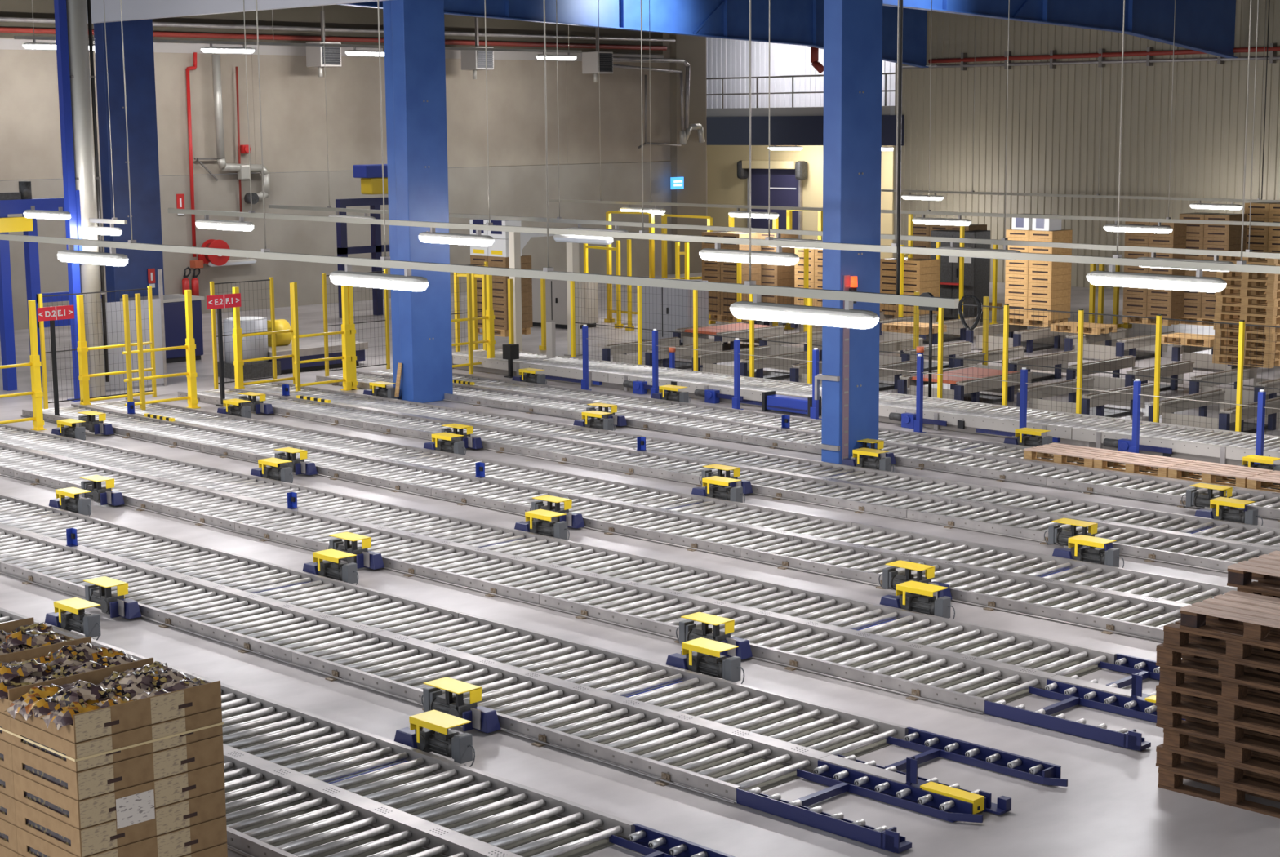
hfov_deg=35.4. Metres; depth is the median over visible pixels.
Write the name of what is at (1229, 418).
conveyor
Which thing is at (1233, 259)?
wooden pallet
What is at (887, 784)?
conveyor
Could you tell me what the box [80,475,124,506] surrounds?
motor
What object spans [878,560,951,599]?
motor
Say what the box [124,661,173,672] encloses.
bag
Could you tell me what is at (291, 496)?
post
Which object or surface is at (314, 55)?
heater
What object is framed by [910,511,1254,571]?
rollers
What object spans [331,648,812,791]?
rollers
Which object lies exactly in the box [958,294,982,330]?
cable coil
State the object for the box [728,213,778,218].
diffuser
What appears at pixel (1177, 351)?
conveyor
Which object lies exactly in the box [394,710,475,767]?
motor
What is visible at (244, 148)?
bell
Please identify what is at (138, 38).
steel column
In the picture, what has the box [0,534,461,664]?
conveyor
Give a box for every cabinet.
[532,278,598,328]
[641,278,708,346]
[930,229,990,322]
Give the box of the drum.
[213,316,280,379]
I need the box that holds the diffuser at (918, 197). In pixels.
[902,195,942,199]
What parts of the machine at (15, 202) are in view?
post, motor, post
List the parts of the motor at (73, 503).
motor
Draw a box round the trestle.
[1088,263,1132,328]
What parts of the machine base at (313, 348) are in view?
frame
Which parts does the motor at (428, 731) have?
motor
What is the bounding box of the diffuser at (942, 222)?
[912,219,971,226]
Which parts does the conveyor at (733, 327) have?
panel, chain, leg, chain, panel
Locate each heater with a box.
[306,10,341,76]
[460,17,493,79]
[582,26,613,82]
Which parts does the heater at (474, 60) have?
casing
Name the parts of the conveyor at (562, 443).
rail, rail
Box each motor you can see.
[44,597,100,639]
[48,487,91,516]
[51,418,85,440]
[77,410,114,435]
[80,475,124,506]
[83,576,141,619]
[217,398,251,418]
[239,391,273,413]
[250,457,293,483]
[274,447,317,475]
[302,548,358,585]
[328,532,384,569]
[363,381,397,399]
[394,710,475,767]
[421,676,500,733]
[423,432,466,455]
[440,423,483,448]
[511,368,546,384]
[514,509,569,540]
[529,494,584,528]
[573,410,615,431]
[586,402,626,426]
[622,380,666,394]
[651,384,690,403]
[666,637,744,684]
[675,612,752,659]
[691,475,745,502]
[694,389,742,404]
[699,463,752,494]
[841,447,893,471]
[857,438,896,465]
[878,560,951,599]
[880,580,955,619]
[888,412,946,428]
[1003,427,1053,447]
[1044,518,1113,551]
[1052,534,1124,568]
[1102,438,1172,453]
[1181,483,1247,511]
[1194,497,1262,525]
[1237,454,1279,471]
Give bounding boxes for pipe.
[0,16,675,42]
[0,26,666,50]
[185,52,196,257]
[212,54,269,201]
[235,66,241,212]
[613,56,689,128]
[613,63,684,131]
[637,75,681,148]
[679,124,705,144]
[810,46,823,72]
[902,55,1279,68]
[928,46,1279,63]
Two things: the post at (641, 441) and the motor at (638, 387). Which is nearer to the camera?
the post at (641, 441)
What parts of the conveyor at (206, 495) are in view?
rail, rail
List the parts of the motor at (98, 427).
motor, post, post, guard plate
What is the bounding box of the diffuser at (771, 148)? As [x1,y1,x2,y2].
[768,147,802,150]
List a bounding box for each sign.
[37,305,74,416]
[147,268,155,288]
[176,193,184,215]
[206,293,240,406]
[670,177,684,189]
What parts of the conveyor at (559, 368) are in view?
leg, leg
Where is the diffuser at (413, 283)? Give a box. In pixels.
[329,275,428,291]
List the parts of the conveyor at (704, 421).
rail, rail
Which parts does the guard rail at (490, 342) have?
rail, rail, rail, post, post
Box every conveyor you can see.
[0,423,138,478]
[0,493,160,571]
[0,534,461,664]
[0,607,195,677]
[12,452,368,532]
[20,397,311,452]
[177,382,458,428]
[190,674,635,856]
[199,428,544,497]
[233,499,677,605]
[288,612,908,804]
[315,368,589,408]
[361,408,694,468]
[429,469,853,558]
[452,348,659,386]
[503,390,822,443]
[537,563,1117,714]
[596,443,1000,519]
[602,337,723,368]
[608,366,822,406]
[608,823,734,856]
[673,321,785,351]
[692,345,807,379]
[715,320,786,325]
[736,727,1067,853]
[738,522,1237,642]
[740,424,1122,486]
[759,329,822,360]
[790,311,893,332]
[790,360,916,391]
[821,391,1119,442]
[879,313,981,344]
[879,337,972,373]
[897,365,1032,404]
[905,488,1279,573]
[954,346,1077,383]
[965,323,1073,352]
[984,653,1186,751]
[1016,376,1154,417]
[1045,463,1279,521]
[1064,327,1177,359]
[1066,355,1194,391]
[1071,418,1279,467]
[1148,389,1279,432]
[1171,343,1262,370]
[1189,366,1279,404]
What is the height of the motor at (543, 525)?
0.332 m
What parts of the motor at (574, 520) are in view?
motor, post, post, guard plate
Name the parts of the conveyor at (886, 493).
rail, rail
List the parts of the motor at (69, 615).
motor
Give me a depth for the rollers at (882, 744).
18.18 m
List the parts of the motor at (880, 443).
post, post, guard plate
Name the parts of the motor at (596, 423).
motor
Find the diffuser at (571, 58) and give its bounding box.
[536,56,576,60]
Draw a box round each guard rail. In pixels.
[0,299,46,431]
[75,294,154,404]
[122,289,200,409]
[232,282,295,388]
[291,282,359,391]
[451,273,495,373]
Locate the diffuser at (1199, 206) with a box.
[1190,204,1242,209]
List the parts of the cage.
post, rail, rail, post, post, rail, rail, post, post, post, post, post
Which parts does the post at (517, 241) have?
post, arm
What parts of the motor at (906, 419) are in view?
motor, chain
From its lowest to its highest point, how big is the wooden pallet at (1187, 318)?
0.162 m
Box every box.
[237,164,249,179]
[469,218,490,235]
[470,245,488,256]
[487,219,521,239]
[488,238,521,257]
[1012,213,1040,230]
[1031,214,1062,231]
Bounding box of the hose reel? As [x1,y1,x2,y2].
[190,239,230,268]
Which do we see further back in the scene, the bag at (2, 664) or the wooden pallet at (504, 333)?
the wooden pallet at (504, 333)
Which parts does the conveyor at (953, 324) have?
panel, chain, leg, chain, panel, leg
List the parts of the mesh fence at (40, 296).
post, wire panel, post, post, wire panel, post, post, wire panel, post, wire panel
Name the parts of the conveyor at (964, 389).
panel, chain, leg, leg, chain, panel, leg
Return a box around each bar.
[144,413,174,421]
[296,395,330,403]
[452,379,474,385]
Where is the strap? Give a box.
[0,722,223,761]
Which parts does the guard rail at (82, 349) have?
post, rail, rail, rail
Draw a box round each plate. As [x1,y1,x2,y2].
[671,381,676,385]
[957,420,964,428]
[1163,447,1171,457]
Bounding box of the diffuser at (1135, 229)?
[1103,226,1172,233]
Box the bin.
[120,293,204,363]
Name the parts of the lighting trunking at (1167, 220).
tube lamp, tube lamp, tube lamp, tube lamp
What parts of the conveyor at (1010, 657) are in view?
rail, rail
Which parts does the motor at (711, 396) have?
motor, chain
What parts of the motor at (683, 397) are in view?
motor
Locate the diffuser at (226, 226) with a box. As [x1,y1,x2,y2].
[195,222,253,231]
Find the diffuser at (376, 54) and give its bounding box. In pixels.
[345,52,384,56]
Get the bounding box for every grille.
[322,43,340,64]
[477,50,493,67]
[598,53,613,71]
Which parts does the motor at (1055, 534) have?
motor, post, post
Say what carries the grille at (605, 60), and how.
attached to the heater at (592, 61)
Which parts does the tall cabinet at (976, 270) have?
red rail, door handle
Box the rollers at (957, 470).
[954,462,1070,479]
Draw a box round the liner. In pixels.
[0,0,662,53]
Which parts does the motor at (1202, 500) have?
motor, post, post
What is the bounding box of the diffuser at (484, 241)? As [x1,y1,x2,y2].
[418,235,493,246]
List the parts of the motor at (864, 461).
motor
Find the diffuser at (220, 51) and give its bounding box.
[200,48,254,53]
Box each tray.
[0,38,664,62]
[456,566,589,596]
[537,551,659,579]
[604,467,936,513]
[657,360,692,368]
[722,342,759,351]
[722,512,838,536]
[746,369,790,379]
[756,320,786,325]
[841,275,849,462]
[879,382,893,391]
[911,361,947,373]
[923,333,959,343]
[964,392,1002,404]
[1017,370,1054,382]
[1020,342,1053,352]
[1089,406,1130,417]
[1122,350,1155,359]
[1159,384,1170,391]
[1229,422,1267,432]
[1265,394,1279,399]
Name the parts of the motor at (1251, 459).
motor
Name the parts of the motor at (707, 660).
motor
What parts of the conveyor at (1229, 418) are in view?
panel, chain, leg, leg, panel, chain, leg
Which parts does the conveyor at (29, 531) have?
rail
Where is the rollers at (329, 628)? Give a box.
[213,613,357,653]
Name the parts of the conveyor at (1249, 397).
chain, panel, panel, chain, leg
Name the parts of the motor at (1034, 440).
motor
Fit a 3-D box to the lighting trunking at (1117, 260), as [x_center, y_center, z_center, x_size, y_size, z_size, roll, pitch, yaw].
[1.061,-5.333,24.005,0.160,6.703,25.200,-9,12,-44]
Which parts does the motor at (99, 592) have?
motor, post, post, guard plate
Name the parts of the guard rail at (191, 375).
post, post, rail, rail, rail, post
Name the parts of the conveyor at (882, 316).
panel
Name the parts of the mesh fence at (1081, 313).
post, wire panel, post, wire panel, post, wire panel, post, wire panel, post, wire panel, wire panel, post, wire panel, post, wire panel, post, wire panel, post, wire panel, post, wire panel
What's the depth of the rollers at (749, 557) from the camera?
22.16 m
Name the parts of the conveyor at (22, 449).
rail, rail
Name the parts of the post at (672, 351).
post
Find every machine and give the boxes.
[0,181,101,391]
[335,164,389,318]
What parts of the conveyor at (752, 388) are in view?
leg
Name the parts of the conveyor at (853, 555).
rail, rail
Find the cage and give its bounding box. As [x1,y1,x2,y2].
[604,209,822,329]
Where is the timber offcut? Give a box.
[394,362,402,396]
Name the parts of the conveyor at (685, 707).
rail, rail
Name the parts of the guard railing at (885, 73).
post, post, post, rail, rail, post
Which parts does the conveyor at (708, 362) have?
panel, chain, leg, chain, panel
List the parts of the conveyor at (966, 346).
panel, chain, chain, panel, leg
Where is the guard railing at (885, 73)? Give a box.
[706,72,895,108]
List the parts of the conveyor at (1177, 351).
panel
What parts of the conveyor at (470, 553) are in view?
rail, rail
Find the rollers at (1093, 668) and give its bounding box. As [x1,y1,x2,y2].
[651,576,1102,677]
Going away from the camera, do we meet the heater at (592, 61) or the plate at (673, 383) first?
the plate at (673, 383)
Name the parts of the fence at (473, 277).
post, rail, post, rail, post, post, post, post, post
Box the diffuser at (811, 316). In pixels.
[729,307,879,328]
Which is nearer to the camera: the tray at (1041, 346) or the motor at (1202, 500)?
the motor at (1202, 500)
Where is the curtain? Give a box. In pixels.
[751,168,798,230]
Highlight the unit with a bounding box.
[761,391,821,417]
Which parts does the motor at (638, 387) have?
motor, chain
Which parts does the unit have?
plate, casing, plate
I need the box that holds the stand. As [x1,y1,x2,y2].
[918,292,938,397]
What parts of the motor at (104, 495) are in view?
motor, post, post, guard plate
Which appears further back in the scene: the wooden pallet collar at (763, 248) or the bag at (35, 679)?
the wooden pallet collar at (763, 248)
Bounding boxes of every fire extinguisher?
[182,266,191,294]
[191,267,199,296]
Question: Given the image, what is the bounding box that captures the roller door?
[737,160,807,239]
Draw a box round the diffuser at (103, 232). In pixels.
[86,229,121,235]
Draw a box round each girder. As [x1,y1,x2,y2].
[336,0,928,67]
[882,0,1237,57]
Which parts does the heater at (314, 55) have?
casing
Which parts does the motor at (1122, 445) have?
motor, chain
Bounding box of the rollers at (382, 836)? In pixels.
[224,770,444,856]
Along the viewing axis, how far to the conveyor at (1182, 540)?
25.35 m
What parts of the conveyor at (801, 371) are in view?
chain, panel, panel, leg, chain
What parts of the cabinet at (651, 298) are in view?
door handle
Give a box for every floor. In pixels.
[0,272,1279,856]
[706,106,894,116]
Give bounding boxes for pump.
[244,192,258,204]
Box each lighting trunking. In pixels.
[0,0,959,328]
[13,0,582,53]
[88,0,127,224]
[168,0,1279,292]
[268,0,1279,258]
[548,0,1279,233]
[880,0,1279,202]
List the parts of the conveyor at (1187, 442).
leg, leg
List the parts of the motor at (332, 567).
motor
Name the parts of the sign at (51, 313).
sign post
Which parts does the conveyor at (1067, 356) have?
panel, chain, chain, panel, leg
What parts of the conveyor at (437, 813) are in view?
rail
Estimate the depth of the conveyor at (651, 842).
14.35 m
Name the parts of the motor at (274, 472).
motor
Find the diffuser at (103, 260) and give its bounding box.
[57,254,128,266]
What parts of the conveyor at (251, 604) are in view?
rail, rail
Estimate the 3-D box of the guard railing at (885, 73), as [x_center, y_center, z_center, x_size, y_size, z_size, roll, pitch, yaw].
[5.293,-11.735,69.705,0.060,1.097,10.204,-9,12,-44]
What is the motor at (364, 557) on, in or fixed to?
on the floor at (1112, 804)
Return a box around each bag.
[0,630,12,644]
[0,641,31,648]
[0,647,13,654]
[0,659,50,682]
[0,661,22,668]
[0,675,28,683]
[0,680,33,698]
[4,630,62,647]
[4,684,63,720]
[9,622,54,633]
[13,644,42,652]
[21,671,66,683]
[21,697,66,717]
[27,662,54,677]
[30,652,62,663]
[40,702,99,730]
[41,639,75,646]
[46,631,66,639]
[48,654,88,673]
[52,642,102,661]
[52,681,109,706]
[59,680,84,688]
[62,660,107,675]
[84,688,119,704]
[88,647,128,661]
[91,696,137,708]
[94,654,137,666]
[96,671,132,688]
[110,681,158,698]
[115,665,164,687]
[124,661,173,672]
[130,687,171,705]
[149,669,191,686]
[160,678,208,692]
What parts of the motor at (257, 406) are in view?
motor, post, guard plate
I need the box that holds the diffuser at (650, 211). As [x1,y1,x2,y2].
[620,208,665,213]
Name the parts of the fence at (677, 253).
post, rail, post, post, post, post, post, post, post, post, post, post, post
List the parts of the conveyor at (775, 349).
panel, chain, leg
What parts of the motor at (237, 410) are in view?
motor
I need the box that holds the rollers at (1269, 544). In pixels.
[994,499,1279,546]
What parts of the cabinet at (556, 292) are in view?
door handle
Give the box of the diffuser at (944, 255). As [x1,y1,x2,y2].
[943,255,1008,259]
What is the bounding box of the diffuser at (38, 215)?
[23,213,71,219]
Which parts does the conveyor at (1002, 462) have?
rail, rail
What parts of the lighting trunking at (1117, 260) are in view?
tube lamp, tube lamp, tube lamp, tube lamp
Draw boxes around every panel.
[86,0,388,23]
[101,269,167,390]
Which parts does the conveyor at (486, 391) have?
rail, rail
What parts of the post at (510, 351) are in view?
post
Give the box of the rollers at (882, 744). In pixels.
[421,627,890,757]
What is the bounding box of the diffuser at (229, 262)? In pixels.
[208,260,256,266]
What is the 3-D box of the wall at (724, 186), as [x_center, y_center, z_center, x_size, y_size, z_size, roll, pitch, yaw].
[7.205,-8.551,73.155,0.200,5.000,22.000,-9,12,-44]
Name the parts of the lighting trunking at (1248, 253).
tube lamp, tube lamp, tube lamp, tube lamp, tube lamp, tube lamp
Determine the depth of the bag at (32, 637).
13.62 m
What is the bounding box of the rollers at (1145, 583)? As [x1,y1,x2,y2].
[840,534,1213,604]
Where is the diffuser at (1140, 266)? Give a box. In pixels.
[1139,266,1228,271]
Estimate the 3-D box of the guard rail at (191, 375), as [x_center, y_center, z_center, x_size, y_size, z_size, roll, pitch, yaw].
[-8.784,-1.396,36.633,1.500,2.200,0.200,-9,12,-44]
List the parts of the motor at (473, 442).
motor, post, post, guard plate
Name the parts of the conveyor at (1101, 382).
chain, panel, leg, panel, chain, leg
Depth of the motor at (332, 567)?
22.79 m
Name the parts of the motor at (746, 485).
motor, post, post, guard plate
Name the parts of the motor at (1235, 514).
motor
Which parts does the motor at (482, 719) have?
motor, post, post, guard plate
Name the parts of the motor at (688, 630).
motor, post, post, guard plate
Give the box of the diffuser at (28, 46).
[22,44,56,48]
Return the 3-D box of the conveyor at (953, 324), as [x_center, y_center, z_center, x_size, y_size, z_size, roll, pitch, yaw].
[6.835,-2.359,47.600,2.220,0.515,1.500,-9,12,-44]
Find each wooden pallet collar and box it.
[0,617,88,651]
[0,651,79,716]
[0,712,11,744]
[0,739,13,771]
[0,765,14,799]
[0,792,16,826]
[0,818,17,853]
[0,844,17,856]
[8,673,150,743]
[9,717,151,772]
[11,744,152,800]
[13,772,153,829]
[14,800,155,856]
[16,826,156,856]
[22,636,151,673]
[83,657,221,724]
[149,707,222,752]
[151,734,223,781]
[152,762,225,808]
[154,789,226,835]
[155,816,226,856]
[181,843,227,856]
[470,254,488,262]
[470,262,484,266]
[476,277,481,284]
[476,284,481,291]
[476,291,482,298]
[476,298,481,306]
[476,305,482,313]
[477,320,482,327]
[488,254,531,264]
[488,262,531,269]
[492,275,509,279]
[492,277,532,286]
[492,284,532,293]
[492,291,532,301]
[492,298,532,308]
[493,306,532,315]
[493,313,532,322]
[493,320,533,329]
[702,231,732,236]
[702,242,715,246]
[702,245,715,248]
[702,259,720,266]
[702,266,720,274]
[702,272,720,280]
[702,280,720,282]
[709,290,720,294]
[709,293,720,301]
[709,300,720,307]
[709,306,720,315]
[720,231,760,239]
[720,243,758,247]
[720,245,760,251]
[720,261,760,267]
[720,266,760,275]
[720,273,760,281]
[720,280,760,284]
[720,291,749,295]
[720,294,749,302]
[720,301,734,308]
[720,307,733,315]
[760,232,798,238]
[760,245,795,252]
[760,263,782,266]
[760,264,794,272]
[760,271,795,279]
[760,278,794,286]
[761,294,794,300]
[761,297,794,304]
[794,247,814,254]
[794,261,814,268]
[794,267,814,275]
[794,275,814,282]
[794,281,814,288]
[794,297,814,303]
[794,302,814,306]
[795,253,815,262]
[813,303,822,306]
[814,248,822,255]
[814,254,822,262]
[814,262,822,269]
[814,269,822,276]
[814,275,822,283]
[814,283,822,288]
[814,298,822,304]
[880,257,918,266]
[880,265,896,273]
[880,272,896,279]
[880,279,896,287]
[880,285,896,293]
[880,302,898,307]
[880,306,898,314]
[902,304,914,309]
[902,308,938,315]
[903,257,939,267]
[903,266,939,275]
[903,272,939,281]
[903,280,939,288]
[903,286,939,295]
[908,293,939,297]
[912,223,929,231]
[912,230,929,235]
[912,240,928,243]
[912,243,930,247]
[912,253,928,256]
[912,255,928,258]
[929,224,949,231]
[949,223,986,231]
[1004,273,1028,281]
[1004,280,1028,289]
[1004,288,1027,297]
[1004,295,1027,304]
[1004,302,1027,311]
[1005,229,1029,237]
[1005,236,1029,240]
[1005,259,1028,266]
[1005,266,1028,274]
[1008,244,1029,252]
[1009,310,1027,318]
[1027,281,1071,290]
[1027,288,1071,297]
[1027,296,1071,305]
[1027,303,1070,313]
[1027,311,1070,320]
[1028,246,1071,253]
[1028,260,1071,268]
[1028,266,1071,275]
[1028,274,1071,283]
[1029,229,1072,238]
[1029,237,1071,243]
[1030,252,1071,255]
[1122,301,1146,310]
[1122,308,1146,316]
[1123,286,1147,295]
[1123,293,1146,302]
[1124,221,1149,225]
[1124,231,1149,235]
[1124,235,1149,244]
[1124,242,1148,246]
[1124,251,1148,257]
[1124,265,1147,273]
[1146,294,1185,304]
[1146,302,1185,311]
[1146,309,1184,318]
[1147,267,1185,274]
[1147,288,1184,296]
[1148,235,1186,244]
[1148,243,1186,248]
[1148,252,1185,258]
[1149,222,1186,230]
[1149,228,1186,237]
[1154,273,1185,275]
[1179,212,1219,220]
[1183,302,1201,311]
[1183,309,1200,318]
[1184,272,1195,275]
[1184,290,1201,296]
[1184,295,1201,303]
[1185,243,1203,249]
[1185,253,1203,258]
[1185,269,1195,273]
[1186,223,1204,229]
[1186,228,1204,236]
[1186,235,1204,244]
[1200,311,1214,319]
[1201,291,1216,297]
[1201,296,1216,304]
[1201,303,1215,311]
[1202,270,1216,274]
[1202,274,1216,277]
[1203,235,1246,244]
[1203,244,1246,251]
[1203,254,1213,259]
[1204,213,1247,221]
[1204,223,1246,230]
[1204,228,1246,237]
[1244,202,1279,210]
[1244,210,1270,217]
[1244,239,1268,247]
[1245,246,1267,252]
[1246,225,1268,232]
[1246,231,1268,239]
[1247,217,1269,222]
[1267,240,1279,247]
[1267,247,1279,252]
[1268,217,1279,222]
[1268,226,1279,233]
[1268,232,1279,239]
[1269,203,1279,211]
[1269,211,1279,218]
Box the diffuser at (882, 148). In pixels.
[881,147,893,151]
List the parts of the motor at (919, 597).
motor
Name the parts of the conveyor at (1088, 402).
panel, chain, leg, leg, panel, chain, leg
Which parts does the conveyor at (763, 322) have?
panel, leg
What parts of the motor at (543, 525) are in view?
motor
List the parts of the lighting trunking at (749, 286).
tube lamp, tube lamp, tube lamp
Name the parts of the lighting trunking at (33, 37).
tube lamp, tube lamp, tube lamp, tube lamp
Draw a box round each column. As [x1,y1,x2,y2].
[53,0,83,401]
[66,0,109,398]
[93,18,164,302]
[382,0,453,403]
[564,242,582,355]
[814,0,882,464]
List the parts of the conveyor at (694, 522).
rail, rail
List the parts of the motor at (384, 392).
motor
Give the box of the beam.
[706,115,903,145]
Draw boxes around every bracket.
[194,157,217,180]
[960,53,967,70]
[1004,51,1010,69]
[1049,49,1056,68]
[1097,48,1105,66]
[1146,47,1153,66]
[1217,56,1223,64]
[1269,43,1276,62]
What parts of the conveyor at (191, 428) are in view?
rail, rail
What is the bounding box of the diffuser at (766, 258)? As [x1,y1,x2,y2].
[698,252,799,265]
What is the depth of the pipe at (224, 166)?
55.25 m
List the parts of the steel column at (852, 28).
bracket rail, bracket rail, bracket rail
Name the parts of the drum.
lid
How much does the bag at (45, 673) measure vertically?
0.127 m
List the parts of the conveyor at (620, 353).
panel, chain, leg, panel, chain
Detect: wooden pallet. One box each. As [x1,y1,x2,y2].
[477,327,530,337]
[709,313,759,322]
[881,321,946,334]
[883,313,937,320]
[981,302,1002,311]
[1008,317,1067,327]
[1023,442,1121,467]
[1050,321,1117,334]
[1093,451,1195,477]
[1121,316,1186,325]
[1155,639,1279,691]
[1155,678,1279,733]
[1155,697,1279,755]
[1155,738,1279,796]
[1157,757,1279,818]
[1159,658,1279,711]
[1160,332,1214,347]
[1162,719,1279,775]
[1163,620,1279,669]
[1168,460,1273,488]
[1178,316,1213,326]
[1179,590,1279,647]
[1212,351,1279,368]
[1213,312,1279,324]
[1213,320,1279,333]
[1213,337,1279,351]
[1213,343,1279,359]
[1214,287,1279,298]
[1214,304,1279,316]
[1214,329,1279,342]
[1215,295,1279,307]
[1216,271,1279,281]
[1218,250,1279,263]
[1221,278,1279,290]
[1226,551,1279,595]
[1232,262,1279,266]
[1236,576,1279,598]
[1246,470,1279,493]
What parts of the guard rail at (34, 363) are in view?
rail, rail, rail, post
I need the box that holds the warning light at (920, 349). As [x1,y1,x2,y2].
[916,346,924,356]
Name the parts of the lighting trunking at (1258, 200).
tube lamp, tube lamp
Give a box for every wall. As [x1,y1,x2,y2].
[0,33,707,329]
[639,145,893,258]
[667,33,706,274]
[706,36,895,108]
[892,145,894,257]
[893,0,1279,289]
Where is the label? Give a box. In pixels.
[115,789,155,829]
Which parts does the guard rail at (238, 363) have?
post, rail, rail, rail, post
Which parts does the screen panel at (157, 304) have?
post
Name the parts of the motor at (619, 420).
post, guard plate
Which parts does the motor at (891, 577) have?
motor, post, post, guard plate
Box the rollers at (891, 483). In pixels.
[876,482,986,499]
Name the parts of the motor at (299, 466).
motor, post, post, guard plate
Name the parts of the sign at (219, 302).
sign post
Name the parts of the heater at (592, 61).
casing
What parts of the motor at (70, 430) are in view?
motor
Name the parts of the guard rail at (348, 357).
post, rail, rail, rail, post, post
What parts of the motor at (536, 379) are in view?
motor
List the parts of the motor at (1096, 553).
motor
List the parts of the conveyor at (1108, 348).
chain, panel, leg, leg, panel, chain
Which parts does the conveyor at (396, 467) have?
rail, rail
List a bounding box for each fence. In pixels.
[37,261,488,408]
[453,272,988,365]
[570,280,1279,435]
[583,213,998,331]
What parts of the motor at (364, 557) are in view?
motor, post, post, guard plate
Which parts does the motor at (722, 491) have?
motor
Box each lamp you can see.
[23,205,71,219]
[208,257,256,266]
[848,275,857,303]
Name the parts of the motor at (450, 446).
motor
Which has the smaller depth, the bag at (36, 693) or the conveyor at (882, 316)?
the bag at (36, 693)
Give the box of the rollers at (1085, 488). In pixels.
[1083,479,1279,518]
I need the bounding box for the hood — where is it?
[742,160,798,168]
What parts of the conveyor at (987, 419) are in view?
leg, leg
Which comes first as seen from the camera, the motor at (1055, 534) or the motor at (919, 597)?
the motor at (919, 597)
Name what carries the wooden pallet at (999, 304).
on the floor at (1112, 804)
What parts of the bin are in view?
lid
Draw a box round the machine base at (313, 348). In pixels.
[266,319,368,373]
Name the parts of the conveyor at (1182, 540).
rail, rail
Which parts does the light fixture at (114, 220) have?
tube lamp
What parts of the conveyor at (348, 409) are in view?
rail, rail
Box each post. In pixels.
[66,528,78,546]
[127,401,135,414]
[281,384,289,395]
[286,492,297,509]
[475,462,485,478]
[502,343,519,377]
[508,231,555,351]
[546,321,555,358]
[636,436,646,451]
[668,346,675,368]
[781,414,790,428]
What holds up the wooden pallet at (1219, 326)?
on the wooden pallet at (1219, 333)
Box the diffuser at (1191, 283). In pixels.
[1086,275,1226,292]
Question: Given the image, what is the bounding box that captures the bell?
[240,144,250,153]
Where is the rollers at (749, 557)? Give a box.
[747,548,1179,640]
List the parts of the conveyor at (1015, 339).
chain, panel, leg, leg, chain, panel, leg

